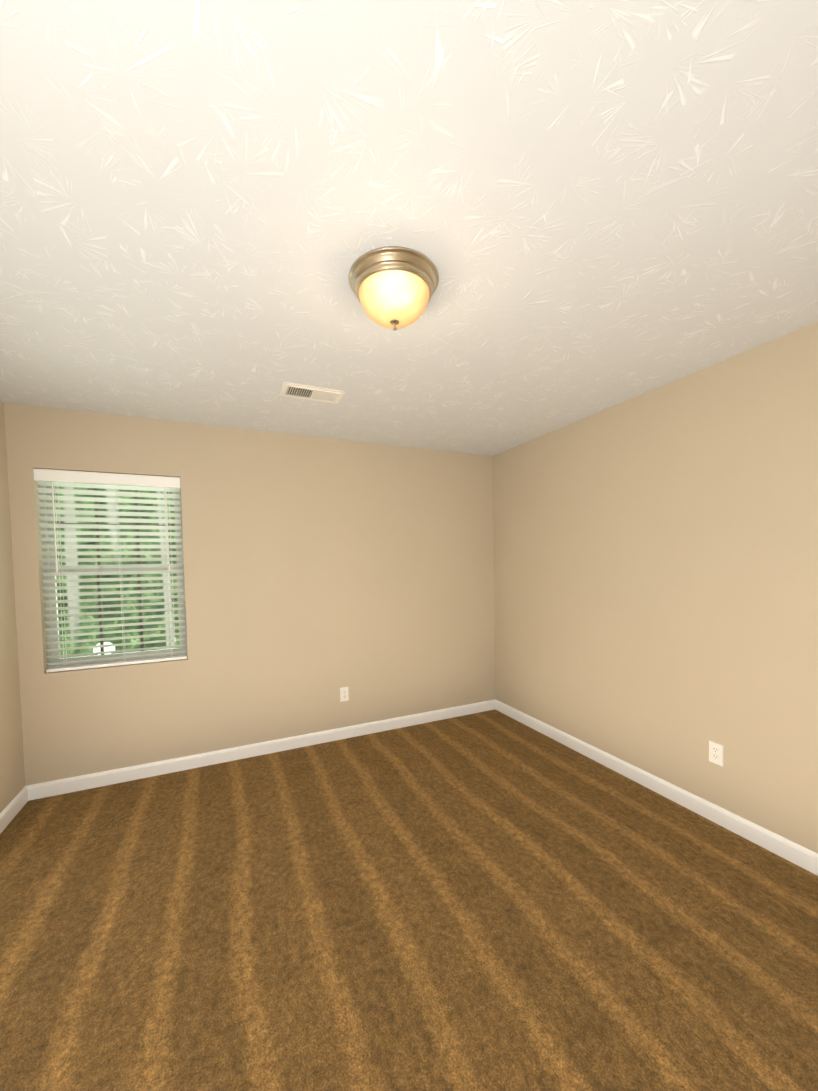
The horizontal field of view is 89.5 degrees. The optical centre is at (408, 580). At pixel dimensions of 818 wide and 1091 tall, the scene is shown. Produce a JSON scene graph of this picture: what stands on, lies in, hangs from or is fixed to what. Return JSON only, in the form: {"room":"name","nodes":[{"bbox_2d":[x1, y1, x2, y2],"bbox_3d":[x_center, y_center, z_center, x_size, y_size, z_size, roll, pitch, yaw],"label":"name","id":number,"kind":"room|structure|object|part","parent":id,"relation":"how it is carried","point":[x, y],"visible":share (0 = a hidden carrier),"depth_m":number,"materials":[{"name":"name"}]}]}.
{"room":"empty bedroom","nodes":[
{"label":"empty bedroom","id":0,"kind":"room"},
{"bbox_2d":[0,400,24,812],"bbox_3d":[-1.671,0.205,0.701,0.160,2.440,3.930,-2,2,-24],"label":"wall","id":1,"kind":"structure","parent":0,"point":[12,778],"depth_m":2.43,"materials":[{"name":"beige paint"}]},
{"bbox_2d":[0,785,31,833],"bbox_3d":[-1.602,1.372,0.855,0.014,0.093,3.770,-2,2,-24],"label":"baseboard","id":2,"kind":"structure","parent":1,"relation":"attached to","point":[12,809],"depth_m":2.41,"materials":[{"name":"white wood"}]},
{"bbox_2d":[4,403,494,785],"bbox_3d":[-0.827,0.087,3.325,3.866,2.440,0.160,-2,2,-24],"label":"wall","id":3,"kind":"structure","parent":0,"point":[319,572],"depth_m":3.13,"materials":[{"name":"beige paint"}]},
{"bbox_2d":[39,482,187,667],"bbox_3d":[-1.985,-0.073,2.826,0.796,1.283,0.084,-2,2,-24],"label":"window unit","id":4,"kind":"structure","parent":3,"relation":"in","point":[60,659],"depth_m":2.78,"materials":[{"name":"grey plastic"}]},
{"bbox_2d":[33,468,186,672],"bbox_3d":[-1.953,-0.071,2.756,0.792,1.275,0.066,-2,2,-24],"label":"window blinds","id":5,"kind":"object","parent":4,"relation":"attached to","point":[62,478],"visible":1,"depth_m":2.74,"materials":[{"name":"white plastic"}]},
{"bbox_3d":[-1.968,-0.686,2.739,0.788,0.044,0.052,-2,2,-24],"label":"head rail","id":6,"kind":"part","parent":5,"relation":"part of","materials":[{"name":"white plastic"}]},
{"bbox_3d":[-1.943,0.556,2.785,0.782,0.018,0.052,-2,2,-24],"label":"rail","id":7,"kind":"part","parent":5,"relation":"part of","materials":[{"name":"white plastic"}]},
{"bbox_2d":[28,699,495,799],"bbox_3d":[-0.771,1.262,3.290,3.480,0.093,0.014,-2,2,-24],"label":"baseboard","id":8,"kind":"structure","parent":3,"relation":"attached to","point":[104,778],"depth_m":3.06,"materials":[{"name":"white wood"}]},
{"bbox_2d":[340,687,348,701],"bbox_3d":[-0.531,0.933,3.393,0.070,0.115,0.008,-2,2,-24],"label":"electrical outlet","id":9,"kind":"object","parent":3,"relation":"attached to","point":[344,694],"visible":1,"depth_m":3.39,"materials":[{"name":"white plastic"}]},
{"bbox_2d":[0,709,817,1090],"bbox_3d":[0.008,1.409,1.585,3.866,0.100,4.090,-2,2,-24],"label":"floor","id":10,"kind":"structure","parent":0,"point":[494,899],"depth_m":1.60,"materials":[{"name":"brown carpet"}]},
{"bbox_2d":[0,0,817,455],"bbox_3d":[-0.041,-1.138,1.486,3.866,0.120,4.090,-2,2,-24],"label":"ceiling","id":11,"kind":"structure","parent":0,"point":[590,206],"depth_m":1.16,"materials":[{"name":"white paint"}]},
{"bbox_2d":[279,382,345,403],"bbox_3d":[-0.569,-1.099,2.426,0.350,0.011,0.190,-2,2,-24],"label":"ceiling vent","id":12,"kind":"object","parent":11,"relation":"in","point":[300,391],"visible":1,"depth_m":2.41,"materials":[{"name":"white metal"}]},
{"bbox_2d":[349,246,438,330],"bbox_3d":[-0.053,-0.990,1.484,0.322,0.176,0.322,-2,2,-24],"label":"flush-mount light","id":13,"kind":"object","parent":11,"relation":"hanging from","point":[394,288],"visible":1,"depth_m":1.40,"materials":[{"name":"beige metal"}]},
{"bbox_3d":[-0.053,-0.981,1.485,0.254,0.098,0.254,-2,2,-24],"label":"lamp shade","id":14,"kind":"part","parent":13,"relation":"part of","materials":[{"name":"white"}]},
{"bbox_2d":[493,321,817,852],"bbox_3d":[1.705,0.081,2.226,0.160,2.440,3.930,-2,2,-24],"label":"wall","id":15,"kind":"structure","parent":0,"point":[656,582],"depth_m":2.34,"materials":[{"name":"beige paint"}]},
{"bbox_2d":[496,700,817,875],"bbox_3d":[1.615,1.254,2.308,0.014,0.093,3.770,-2,2,-24],"label":"baseboard","id":16,"kind":"structure","parent":15,"relation":"attached to","point":[791,851],"depth_m":2.36,"materials":[{"name":"white wood"}]},
{"bbox_2d":[709,740,723,765],"bbox_3d":[1.648,0.927,2.216,0.008,0.115,0.070,-2,2,-24],"label":"electrical outlet","id":17,"kind":"object","parent":15,"relation":"attached to","point":[715,753],"visible":1,"depth_m":2.21,"materials":[{"name":"white plastic"}]},
{"label":"outside","id":18,"kind":"structure","parent":0,"visible":0},
{"bbox_2d":[53,481,179,657],"bbox_3d":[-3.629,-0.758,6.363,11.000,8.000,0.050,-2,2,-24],"label":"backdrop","id":19,"kind":"structure","parent":18,"point":[81,644],"depth_m":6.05,"materials":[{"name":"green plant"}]},
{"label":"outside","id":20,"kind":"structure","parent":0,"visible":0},
{"bbox_2d":[93,642,114,654],"bbox_3d":[-2.786,1.244,3.812,0.164,1.365,0.164,-2,2,-24],"label":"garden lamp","id":21,"kind":"object","parent":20,"point":[112,648],"depth_m":3.75,"materials":[{"name":"white"}]}
]}

